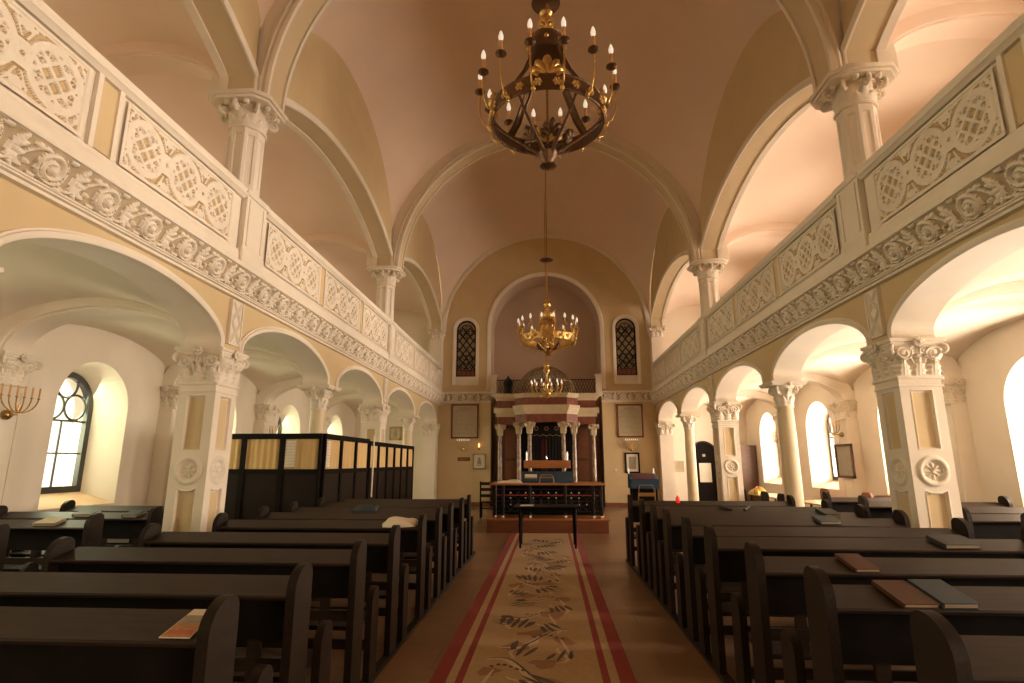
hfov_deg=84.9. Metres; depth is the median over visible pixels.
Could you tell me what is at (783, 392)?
round column
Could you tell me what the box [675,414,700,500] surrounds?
round column
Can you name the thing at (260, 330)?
trim
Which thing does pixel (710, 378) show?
wall panel
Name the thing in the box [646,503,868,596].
pew
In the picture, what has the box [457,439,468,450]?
candelabrum
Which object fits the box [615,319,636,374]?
window
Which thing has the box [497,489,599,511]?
grille
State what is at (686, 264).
trim
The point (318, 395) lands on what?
round column
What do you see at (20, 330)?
rib
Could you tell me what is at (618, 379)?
window surround
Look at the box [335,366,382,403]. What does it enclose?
trim
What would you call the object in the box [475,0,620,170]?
chandelier
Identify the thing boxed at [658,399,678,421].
trim
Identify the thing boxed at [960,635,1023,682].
shelf
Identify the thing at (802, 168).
ceiling
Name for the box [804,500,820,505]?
table
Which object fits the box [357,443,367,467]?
curtain
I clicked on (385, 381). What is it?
wall panel
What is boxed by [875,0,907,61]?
trim
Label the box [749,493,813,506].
table
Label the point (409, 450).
curtain
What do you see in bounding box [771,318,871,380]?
trim
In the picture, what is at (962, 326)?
ceiling
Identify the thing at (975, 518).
shelf
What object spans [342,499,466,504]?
shelf
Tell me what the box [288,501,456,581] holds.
pew
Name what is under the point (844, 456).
picture frame
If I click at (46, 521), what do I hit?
book
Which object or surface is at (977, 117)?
gallery balustrade
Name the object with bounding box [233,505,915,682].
floor
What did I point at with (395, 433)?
picture frame
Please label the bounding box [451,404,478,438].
picture frame
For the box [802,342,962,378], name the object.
rib
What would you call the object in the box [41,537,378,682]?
pew
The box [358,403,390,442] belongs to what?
square pillar
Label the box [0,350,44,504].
pilaster
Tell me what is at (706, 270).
column
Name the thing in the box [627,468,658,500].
lectern
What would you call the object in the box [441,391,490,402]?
crown molding
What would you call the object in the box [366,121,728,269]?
rib
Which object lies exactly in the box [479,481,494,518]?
wooden chair
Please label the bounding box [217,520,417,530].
shelf
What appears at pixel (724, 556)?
pew
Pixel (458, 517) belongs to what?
pew
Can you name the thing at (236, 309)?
wall panel
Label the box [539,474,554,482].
book stand
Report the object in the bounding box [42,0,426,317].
ceiling
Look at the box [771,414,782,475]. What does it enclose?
pilaster
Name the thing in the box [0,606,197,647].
shelf
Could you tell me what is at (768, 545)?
shelf
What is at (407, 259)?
trim
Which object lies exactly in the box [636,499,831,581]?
pew
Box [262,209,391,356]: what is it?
gallery balustrade
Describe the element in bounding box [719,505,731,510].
case
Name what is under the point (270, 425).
candelabrum
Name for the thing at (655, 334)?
end column
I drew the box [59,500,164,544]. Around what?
pew
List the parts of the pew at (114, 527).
seat, rail, panel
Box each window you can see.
[40,372,92,493]
[277,417,281,432]
[456,321,475,376]
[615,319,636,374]
[776,430,780,475]
[827,414,837,480]
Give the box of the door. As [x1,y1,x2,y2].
[695,441,717,500]
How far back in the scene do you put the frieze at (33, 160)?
5.87 m
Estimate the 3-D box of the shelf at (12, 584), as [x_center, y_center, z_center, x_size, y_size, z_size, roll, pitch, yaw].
[-2.337,1.397,3.212,2.260,0.083,0.253,-1,-12,3]
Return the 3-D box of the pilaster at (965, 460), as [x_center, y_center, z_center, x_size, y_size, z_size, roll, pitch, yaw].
[8.098,2.267,10.121,0.648,3.136,0.682,-1,-12,3]
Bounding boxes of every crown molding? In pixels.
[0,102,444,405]
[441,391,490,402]
[601,390,652,401]
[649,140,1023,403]
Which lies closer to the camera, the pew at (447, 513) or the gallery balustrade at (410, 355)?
the pew at (447, 513)
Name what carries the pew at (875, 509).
on the floor
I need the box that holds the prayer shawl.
[497,479,521,482]
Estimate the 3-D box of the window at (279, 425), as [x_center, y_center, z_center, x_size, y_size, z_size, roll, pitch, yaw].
[-7.143,3.041,16.527,0.090,2.023,1.140,-1,-12,3]
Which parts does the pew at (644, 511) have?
arm post, panel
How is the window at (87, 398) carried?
in the wall at (124, 378)
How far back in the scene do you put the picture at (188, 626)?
2.34 m
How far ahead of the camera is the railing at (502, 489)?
13.65 m
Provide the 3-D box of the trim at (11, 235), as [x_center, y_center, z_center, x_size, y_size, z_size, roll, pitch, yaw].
[-3.910,-0.583,5.881,0.040,0.680,3.270,-1,-12,3]
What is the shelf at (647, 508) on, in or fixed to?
attached to the pew at (644, 511)
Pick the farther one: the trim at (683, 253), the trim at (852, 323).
the trim at (683, 253)
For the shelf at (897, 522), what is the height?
0.083 m
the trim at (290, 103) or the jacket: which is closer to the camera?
the trim at (290, 103)
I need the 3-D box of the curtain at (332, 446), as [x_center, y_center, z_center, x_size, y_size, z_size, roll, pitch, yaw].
[-3.367,2.113,10.485,0.020,0.530,0.763,-1,-12,3]
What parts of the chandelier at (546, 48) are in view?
bulb, candle arm, candle arm, candle arm, bulb, candle arm, bulb, candle arm, baluster stem, ring moulding, ring moulding, rod, candle arm, bulb, candle arm, bulb, candle arm, candle arm, bulb, candle arm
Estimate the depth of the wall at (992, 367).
10.24 m
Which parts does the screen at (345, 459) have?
post, panel, post, rail, rail, panel, post, panel, post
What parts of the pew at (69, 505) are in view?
seat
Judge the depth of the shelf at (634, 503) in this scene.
9.14 m
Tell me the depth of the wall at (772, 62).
11.38 m
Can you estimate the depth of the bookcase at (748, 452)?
20.17 m
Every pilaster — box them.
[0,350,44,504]
[146,385,179,505]
[253,404,280,433]
[324,416,330,432]
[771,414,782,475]
[827,400,866,496]
[941,378,983,501]
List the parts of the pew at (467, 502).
arm post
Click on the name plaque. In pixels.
(459, 458)
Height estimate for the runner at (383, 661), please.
0.035 m
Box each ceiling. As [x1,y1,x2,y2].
[0,241,421,420]
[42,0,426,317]
[258,0,837,317]
[666,0,1023,314]
[673,248,1023,416]
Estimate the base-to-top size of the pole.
2.250 m
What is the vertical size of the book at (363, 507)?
0.105 m
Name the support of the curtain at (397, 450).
hanging from the screen at (393, 463)
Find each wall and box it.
[0,177,438,423]
[5,324,354,557]
[192,0,442,329]
[354,238,747,505]
[651,0,896,326]
[656,208,1023,422]
[745,319,1023,507]
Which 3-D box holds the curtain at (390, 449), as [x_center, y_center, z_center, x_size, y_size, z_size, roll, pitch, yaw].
[-3.123,2.965,14.344,0.020,0.490,0.617,-1,-12,3]
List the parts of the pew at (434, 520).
seat, panel, arm post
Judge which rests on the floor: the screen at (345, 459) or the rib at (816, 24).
the screen at (345, 459)
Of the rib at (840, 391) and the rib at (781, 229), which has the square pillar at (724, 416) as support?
the rib at (840, 391)
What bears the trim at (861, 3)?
attached to the wall at (772, 62)
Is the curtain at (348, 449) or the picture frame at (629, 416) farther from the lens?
the picture frame at (629, 416)
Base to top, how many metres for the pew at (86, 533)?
1.090 m
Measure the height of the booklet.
0.056 m
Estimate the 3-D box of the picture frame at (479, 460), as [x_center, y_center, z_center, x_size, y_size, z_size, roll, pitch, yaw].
[-1.267,4.643,21.673,0.500,0.580,0.040,-1,-12,3]
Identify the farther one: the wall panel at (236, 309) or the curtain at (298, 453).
the curtain at (298, 453)
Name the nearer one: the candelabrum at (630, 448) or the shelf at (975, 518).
the shelf at (975, 518)
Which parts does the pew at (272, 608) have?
panel, rail, seat, arm post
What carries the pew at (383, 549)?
on the floor
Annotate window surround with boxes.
[452,317,478,384]
[612,315,641,383]
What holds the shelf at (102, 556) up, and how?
attached to the pew at (337, 573)
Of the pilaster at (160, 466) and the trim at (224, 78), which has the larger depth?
the pilaster at (160, 466)
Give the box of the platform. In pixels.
[485,512,609,533]
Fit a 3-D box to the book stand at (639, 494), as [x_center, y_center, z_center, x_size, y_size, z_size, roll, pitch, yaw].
[4.369,5.128,18.154,0.576,0.934,0.244,-1,-12,3]
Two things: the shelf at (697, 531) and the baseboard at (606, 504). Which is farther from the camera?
the baseboard at (606, 504)
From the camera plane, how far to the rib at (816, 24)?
8.27 m
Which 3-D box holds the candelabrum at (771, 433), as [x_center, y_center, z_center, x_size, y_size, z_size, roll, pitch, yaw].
[8.315,3.012,17.428,0.260,0.380,0.640,-1,-12,3]
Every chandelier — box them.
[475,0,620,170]
[516,171,578,356]
[530,197,562,398]
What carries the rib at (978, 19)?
attached to the ceiling at (802, 168)
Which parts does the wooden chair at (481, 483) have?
leg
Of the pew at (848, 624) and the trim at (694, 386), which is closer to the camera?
the pew at (848, 624)
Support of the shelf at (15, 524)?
attached to the pew at (86, 533)
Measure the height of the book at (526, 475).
0.098 m
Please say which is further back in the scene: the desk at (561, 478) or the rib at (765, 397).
the rib at (765, 397)
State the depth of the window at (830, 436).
15.97 m
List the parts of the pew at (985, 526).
panel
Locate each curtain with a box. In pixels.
[229,439,241,468]
[245,439,279,468]
[284,439,318,468]
[325,439,339,468]
[342,441,354,468]
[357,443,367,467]
[370,446,377,467]
[379,447,385,466]
[388,447,392,466]
[395,448,399,466]
[402,449,406,466]
[408,449,411,466]
[532,435,561,470]
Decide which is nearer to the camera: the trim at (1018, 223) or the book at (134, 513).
the trim at (1018, 223)
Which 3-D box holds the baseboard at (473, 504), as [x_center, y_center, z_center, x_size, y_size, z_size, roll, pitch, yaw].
[-1.880,6.218,21.385,2.090,0.160,0.045,-1,-12,3]
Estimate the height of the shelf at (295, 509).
0.083 m
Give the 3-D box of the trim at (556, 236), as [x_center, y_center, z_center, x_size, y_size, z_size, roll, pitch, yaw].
[1.338,-2.470,23.033,8.400,4.140,0.070,-1,-12,3]
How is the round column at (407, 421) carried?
on the floor
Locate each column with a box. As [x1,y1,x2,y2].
[209,88,288,273]
[297,385,341,432]
[367,265,405,361]
[396,415,419,445]
[428,329,445,391]
[647,326,664,389]
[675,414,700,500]
[687,258,727,358]
[759,380,807,506]
[809,61,898,261]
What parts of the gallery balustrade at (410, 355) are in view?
carved panel, handrail, carved panel, carved panel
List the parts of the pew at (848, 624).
arm post, rail, panel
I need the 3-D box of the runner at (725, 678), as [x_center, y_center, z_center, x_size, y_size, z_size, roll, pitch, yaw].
[1.727,2.855,5.497,0.080,0.035,8.380,-1,-12,3]
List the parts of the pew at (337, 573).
panel, rail, seat, arm post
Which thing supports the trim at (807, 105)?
attached to the wall at (772, 62)
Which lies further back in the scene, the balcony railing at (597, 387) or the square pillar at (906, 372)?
the balcony railing at (597, 387)
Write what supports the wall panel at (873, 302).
attached to the wall at (918, 316)
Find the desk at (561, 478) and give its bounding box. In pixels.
[490,452,605,517]
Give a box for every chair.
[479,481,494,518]
[760,491,768,500]
[777,493,784,500]
[820,488,829,499]
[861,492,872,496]
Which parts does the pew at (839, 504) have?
panel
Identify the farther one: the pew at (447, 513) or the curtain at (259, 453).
the curtain at (259, 453)
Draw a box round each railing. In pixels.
[490,374,601,396]
[494,485,602,517]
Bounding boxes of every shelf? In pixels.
[0,512,148,520]
[0,519,85,529]
[0,572,289,600]
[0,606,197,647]
[49,547,351,566]
[63,505,164,512]
[144,532,389,546]
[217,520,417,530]
[260,512,435,521]
[293,507,447,514]
[321,502,458,508]
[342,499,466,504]
[632,501,792,506]
[645,506,820,512]
[657,511,861,519]
[671,517,905,527]
[692,526,968,538]
[717,537,1023,553]
[763,556,1023,578]
[831,497,890,502]
[832,584,1023,615]
[869,502,1006,507]
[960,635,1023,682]
[971,514,1020,522]
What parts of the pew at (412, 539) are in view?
panel, seat, rail, arm post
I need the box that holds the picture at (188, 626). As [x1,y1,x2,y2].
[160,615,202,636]
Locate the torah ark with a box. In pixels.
[494,361,599,502]
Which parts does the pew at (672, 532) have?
arm post, panel, seat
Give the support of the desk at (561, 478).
on the platform
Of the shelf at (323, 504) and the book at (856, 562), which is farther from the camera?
the shelf at (323, 504)
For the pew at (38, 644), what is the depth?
2.35 m
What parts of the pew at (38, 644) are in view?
panel, arm post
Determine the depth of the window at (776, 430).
19.60 m
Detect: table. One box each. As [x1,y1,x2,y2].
[513,504,580,548]
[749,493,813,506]
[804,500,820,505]
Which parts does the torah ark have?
stone cornice, stone cornice, stone cornice, stone cornice, panel, return panel, stone cornice, stone cornice, panel, return panel, panel, stone cornice, stone cornice, stone cornice, stone cornice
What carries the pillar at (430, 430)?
attached to the wall at (615, 295)
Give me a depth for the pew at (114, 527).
7.24 m
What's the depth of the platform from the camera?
13.33 m
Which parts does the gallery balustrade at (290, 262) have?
carved panel, carved panel, carved panel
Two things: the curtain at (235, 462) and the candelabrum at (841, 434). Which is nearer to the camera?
the curtain at (235, 462)
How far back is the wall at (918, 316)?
6.83 m
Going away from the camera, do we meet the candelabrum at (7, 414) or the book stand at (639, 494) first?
the candelabrum at (7, 414)
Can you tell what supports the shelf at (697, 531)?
attached to the pew at (692, 536)
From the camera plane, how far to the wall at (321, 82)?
11.56 m
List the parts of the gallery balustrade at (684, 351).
carved panel, carved panel, handrail, carved panel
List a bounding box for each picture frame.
[389,427,401,439]
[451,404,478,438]
[473,454,485,468]
[616,404,643,437]
[625,453,639,472]
[674,461,683,471]
[834,443,856,478]
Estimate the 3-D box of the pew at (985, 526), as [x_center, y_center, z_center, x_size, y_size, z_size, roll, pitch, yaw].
[6.580,2.587,6.850,2.210,1.130,0.615,-1,-12,3]
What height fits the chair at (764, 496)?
0.980 m
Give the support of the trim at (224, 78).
attached to the wall at (321, 82)
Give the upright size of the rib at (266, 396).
0.860 m
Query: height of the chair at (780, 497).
0.980 m
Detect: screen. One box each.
[224,433,323,519]
[319,433,369,501]
[367,441,413,498]
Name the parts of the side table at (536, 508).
leg, leg, leg, leg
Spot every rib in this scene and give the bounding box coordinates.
[0,297,180,353]
[94,41,218,80]
[162,350,300,385]
[208,0,899,111]
[256,377,361,404]
[301,234,371,255]
[325,394,398,414]
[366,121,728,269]
[698,391,776,409]
[722,222,798,247]
[736,373,854,400]
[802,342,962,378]
[886,1,1023,51]
[937,281,1023,317]
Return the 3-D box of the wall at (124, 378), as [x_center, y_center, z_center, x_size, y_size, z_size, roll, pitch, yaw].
[-7.586,-0.974,8.053,0.850,8.600,29.770,-1,-12,3]
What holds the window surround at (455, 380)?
attached to the wall at (615, 295)
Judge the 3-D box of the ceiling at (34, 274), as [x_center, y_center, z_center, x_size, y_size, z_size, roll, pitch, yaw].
[-5.383,0.894,13.276,2.870,0.710,18.520,-1,-12,3]
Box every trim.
[0,227,224,346]
[182,0,228,88]
[221,0,259,88]
[238,327,329,384]
[285,98,392,264]
[287,121,376,265]
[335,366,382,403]
[386,387,414,414]
[403,266,430,329]
[404,257,441,329]
[417,401,436,422]
[442,234,649,330]
[487,272,605,389]
[650,251,687,326]
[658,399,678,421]
[662,260,688,325]
[680,385,710,413]
[699,76,811,258]
[714,362,764,401]
[717,101,810,257]
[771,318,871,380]
[840,0,866,64]
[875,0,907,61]
[887,216,1023,337]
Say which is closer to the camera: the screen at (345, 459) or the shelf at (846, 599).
the shelf at (846, 599)
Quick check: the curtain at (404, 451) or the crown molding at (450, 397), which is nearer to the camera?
the curtain at (404, 451)
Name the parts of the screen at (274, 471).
panel, post, panel, rail, rail, post, panel, post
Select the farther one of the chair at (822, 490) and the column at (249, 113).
the chair at (822, 490)
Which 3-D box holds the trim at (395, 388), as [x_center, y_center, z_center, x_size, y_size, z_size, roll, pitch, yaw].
[-3.236,1.721,16.565,0.040,0.680,3.270,-1,-12,3]
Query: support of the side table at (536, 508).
on the carpet runner at (540, 614)
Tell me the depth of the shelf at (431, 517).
7.22 m
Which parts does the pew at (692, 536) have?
arm post, panel, seat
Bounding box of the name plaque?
[458,457,469,460]
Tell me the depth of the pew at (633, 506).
9.13 m
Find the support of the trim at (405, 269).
attached to the wall at (321, 82)
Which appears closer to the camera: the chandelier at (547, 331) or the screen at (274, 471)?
the screen at (274, 471)
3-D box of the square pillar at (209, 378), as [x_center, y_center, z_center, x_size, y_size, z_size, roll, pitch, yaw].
[-4.057,1.656,7.278,0.748,3.131,0.748,0,-12,-2]
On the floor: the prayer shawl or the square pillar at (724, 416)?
the square pillar at (724, 416)
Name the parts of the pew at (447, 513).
rail, panel, arm post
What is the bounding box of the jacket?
[748,487,766,493]
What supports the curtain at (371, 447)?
hanging from the screen at (393, 463)
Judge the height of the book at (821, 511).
0.099 m
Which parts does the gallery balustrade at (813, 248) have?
carved panel, carved panel, carved panel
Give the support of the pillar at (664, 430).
attached to the wall at (615, 295)
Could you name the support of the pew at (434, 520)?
on the floor
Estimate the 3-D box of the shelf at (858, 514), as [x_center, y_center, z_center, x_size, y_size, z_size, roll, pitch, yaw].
[3.104,2.219,7.119,2.530,0.083,0.253,-1,-12,3]
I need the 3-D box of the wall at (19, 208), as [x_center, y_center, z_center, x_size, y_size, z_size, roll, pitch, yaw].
[-4.058,-0.424,7.712,0.480,1.140,29.770,-1,-12,3]
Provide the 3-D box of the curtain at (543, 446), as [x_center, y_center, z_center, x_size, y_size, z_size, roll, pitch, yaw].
[1.265,4.290,20.365,1.120,2.500,0.060,-1,-12,3]
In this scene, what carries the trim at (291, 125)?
attached to the wall at (321, 82)
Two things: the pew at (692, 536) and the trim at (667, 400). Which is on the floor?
the pew at (692, 536)
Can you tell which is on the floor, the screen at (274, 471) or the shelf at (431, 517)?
the screen at (274, 471)
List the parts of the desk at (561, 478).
leg, panel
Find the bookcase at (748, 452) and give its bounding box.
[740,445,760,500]
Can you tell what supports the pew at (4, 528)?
on the floor
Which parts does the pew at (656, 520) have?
arm post, panel, rail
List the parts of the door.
frame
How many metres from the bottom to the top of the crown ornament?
0.760 m
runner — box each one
[360,551,474,682]
[429,533,636,682]
[626,559,735,682]
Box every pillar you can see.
[161,346,248,531]
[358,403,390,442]
[421,423,439,498]
[655,422,676,500]
[706,401,744,500]
[860,336,962,528]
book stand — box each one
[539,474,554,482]
[638,485,655,500]
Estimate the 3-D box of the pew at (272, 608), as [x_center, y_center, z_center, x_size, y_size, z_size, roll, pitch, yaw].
[-2.322,1.854,3.357,2.360,1.090,0.735,-1,-12,3]
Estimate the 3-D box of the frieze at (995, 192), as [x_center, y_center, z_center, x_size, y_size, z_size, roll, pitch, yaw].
[4.737,-0.183,10.538,0.270,0.440,23.070,-1,-12,3]
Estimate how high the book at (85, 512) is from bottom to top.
0.085 m
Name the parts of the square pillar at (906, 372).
neck moulding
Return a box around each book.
[32,518,66,525]
[72,509,101,516]
[121,510,147,517]
[525,474,536,477]
[812,515,841,524]
[815,508,840,517]
[834,553,880,572]
[871,580,939,608]
[907,579,979,608]
[926,535,980,548]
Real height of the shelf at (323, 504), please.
0.083 m
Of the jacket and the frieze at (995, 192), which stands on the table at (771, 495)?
the jacket
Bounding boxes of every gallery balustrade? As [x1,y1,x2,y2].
[0,0,248,257]
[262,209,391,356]
[395,326,441,391]
[651,321,699,389]
[703,193,842,353]
[856,12,1023,243]
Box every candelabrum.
[0,383,41,419]
[269,425,280,433]
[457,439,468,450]
[625,439,637,450]
[771,433,779,442]
[827,421,843,436]
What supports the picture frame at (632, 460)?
attached to the wall at (615, 295)
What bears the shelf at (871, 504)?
attached to the pew at (875, 509)
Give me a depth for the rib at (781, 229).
14.85 m
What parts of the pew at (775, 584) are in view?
arm post, seat, rail, panel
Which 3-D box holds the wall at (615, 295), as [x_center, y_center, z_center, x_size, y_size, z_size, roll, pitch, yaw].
[1.381,0.043,23.206,16.900,13.000,1.330,-1,-12,3]
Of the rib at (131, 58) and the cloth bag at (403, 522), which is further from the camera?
the rib at (131, 58)
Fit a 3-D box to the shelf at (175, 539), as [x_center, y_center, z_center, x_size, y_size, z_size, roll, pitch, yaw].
[-2.214,1.816,5.153,2.260,0.083,0.253,-1,-12,3]
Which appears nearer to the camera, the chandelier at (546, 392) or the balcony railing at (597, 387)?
the chandelier at (546, 392)
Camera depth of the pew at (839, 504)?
10.08 m
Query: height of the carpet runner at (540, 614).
0.015 m
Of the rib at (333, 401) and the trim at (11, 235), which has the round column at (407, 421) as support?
the rib at (333, 401)
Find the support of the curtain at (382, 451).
hanging from the screen at (393, 463)
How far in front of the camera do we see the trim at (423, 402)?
19.98 m
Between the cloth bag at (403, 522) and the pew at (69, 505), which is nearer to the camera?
the cloth bag at (403, 522)
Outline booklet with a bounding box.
[159,609,206,638]
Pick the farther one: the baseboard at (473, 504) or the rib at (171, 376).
the baseboard at (473, 504)
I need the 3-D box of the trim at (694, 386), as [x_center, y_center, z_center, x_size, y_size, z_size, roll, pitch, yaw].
[5.208,1.611,16.056,0.040,0.680,3.270,-1,-12,3]
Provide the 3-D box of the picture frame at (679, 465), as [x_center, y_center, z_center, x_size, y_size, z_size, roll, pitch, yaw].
[6.329,4.720,21.177,0.340,0.400,0.040,-1,-12,3]
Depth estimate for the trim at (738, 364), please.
12.28 m
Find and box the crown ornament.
[503,376,512,393]
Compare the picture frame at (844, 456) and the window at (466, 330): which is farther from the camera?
the window at (466, 330)
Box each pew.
[0,505,162,557]
[0,513,122,571]
[0,524,38,571]
[0,563,332,682]
[0,594,272,682]
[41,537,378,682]
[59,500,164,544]
[138,523,408,656]
[212,512,431,619]
[256,506,446,597]
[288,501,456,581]
[317,497,466,567]
[337,494,473,558]
[625,494,795,565]
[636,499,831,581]
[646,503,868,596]
[658,508,910,613]
[675,516,974,640]
[695,525,1023,673]
[730,542,1023,682]
[780,566,1023,682]
[822,491,890,512]
[858,495,1012,518]
[910,610,1023,682]
[961,506,1021,540]
[966,507,1023,513]
[1020,513,1023,527]
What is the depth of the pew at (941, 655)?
1.93 m
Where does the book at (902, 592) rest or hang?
in the pew at (848, 624)
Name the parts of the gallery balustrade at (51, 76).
carved panel, carved panel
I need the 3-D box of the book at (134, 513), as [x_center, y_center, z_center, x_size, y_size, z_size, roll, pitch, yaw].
[-4.912,2.242,7.289,0.203,0.080,0.203,-1,-12,6]
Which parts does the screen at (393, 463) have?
post, panel, post, panel, post, panel, rail, rail, post, panel, post, panel, post, panel, post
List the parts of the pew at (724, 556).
arm post, rail, seat, panel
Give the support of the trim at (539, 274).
attached to the wall at (615, 295)
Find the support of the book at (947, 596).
in the pew at (848, 624)
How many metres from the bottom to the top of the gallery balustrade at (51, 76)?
1.140 m
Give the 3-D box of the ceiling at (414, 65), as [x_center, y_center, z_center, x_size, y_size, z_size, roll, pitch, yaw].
[0.657,-5.753,12.458,8.360,4.272,22.170,-1,-12,3]
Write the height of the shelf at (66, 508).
0.083 m
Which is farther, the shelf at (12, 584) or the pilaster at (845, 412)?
the pilaster at (845, 412)
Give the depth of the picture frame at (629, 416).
21.64 m
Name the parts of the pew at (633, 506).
arm post, panel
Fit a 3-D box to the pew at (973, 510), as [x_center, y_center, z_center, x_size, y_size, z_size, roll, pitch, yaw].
[6.647,2.819,7.923,2.210,1.130,0.615,-1,-12,3]
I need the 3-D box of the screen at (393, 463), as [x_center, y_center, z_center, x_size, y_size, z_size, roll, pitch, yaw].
[-3.101,3.739,14.538,0.070,2.120,4.240,-1,-12,3]
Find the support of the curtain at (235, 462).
hanging from the screen at (274, 471)
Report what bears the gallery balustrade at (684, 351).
on the frieze at (995, 192)
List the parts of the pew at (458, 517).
panel, arm post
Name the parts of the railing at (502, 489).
post, post, post, post, post, post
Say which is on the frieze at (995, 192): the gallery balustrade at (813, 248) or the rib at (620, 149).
the gallery balustrade at (813, 248)
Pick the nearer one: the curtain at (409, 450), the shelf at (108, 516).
the shelf at (108, 516)
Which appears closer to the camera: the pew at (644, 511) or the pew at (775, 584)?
the pew at (775, 584)
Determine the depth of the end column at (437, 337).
22.30 m
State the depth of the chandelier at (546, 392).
19.49 m
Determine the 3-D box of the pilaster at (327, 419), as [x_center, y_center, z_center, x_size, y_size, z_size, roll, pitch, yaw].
[-6.350,3.996,18.141,0.648,3.136,0.682,-1,-12,3]
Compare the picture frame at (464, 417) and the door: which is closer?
the door
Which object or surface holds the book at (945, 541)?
in the pew at (724, 556)
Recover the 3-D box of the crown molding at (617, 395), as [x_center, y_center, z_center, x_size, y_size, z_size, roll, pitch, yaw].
[4.481,2.131,21.740,1.990,0.440,0.270,-1,-12,3]
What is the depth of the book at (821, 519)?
6.26 m
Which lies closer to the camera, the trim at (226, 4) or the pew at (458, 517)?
the trim at (226, 4)
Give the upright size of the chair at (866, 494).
0.980 m
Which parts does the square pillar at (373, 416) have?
neck moulding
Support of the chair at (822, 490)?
on the floor
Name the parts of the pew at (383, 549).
panel, rail, seat, arm post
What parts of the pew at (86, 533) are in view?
seat, rail, panel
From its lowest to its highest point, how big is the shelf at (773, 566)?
0.083 m
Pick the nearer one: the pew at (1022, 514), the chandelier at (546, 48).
the pew at (1022, 514)
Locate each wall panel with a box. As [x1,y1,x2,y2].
[225,299,244,347]
[383,378,387,402]
[708,375,714,399]
[863,287,886,339]
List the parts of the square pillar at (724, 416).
neck moulding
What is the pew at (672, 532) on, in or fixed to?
on the floor
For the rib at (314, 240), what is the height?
1.100 m
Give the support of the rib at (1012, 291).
attached to the ceiling at (962, 326)
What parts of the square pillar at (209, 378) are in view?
neck moulding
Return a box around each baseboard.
[471,502,489,506]
[605,503,627,506]
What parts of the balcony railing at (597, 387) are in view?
stone post, stone post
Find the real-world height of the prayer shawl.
0.089 m
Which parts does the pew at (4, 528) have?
arm post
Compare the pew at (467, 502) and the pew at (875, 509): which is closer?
the pew at (875, 509)
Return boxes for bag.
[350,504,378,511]
[382,516,417,527]
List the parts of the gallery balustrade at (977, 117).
carved panel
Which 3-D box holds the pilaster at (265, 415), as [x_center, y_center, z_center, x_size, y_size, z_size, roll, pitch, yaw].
[-6.575,3.228,14.580,0.648,3.136,0.682,-1,-12,3]
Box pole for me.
[370,435,374,498]
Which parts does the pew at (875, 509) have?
panel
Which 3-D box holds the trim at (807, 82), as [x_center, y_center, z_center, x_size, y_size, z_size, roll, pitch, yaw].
[4.781,-3.445,11.562,0.060,1.270,6.980,-1,-12,3]
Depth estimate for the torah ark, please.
20.53 m
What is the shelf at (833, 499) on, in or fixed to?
attached to the pew at (839, 504)

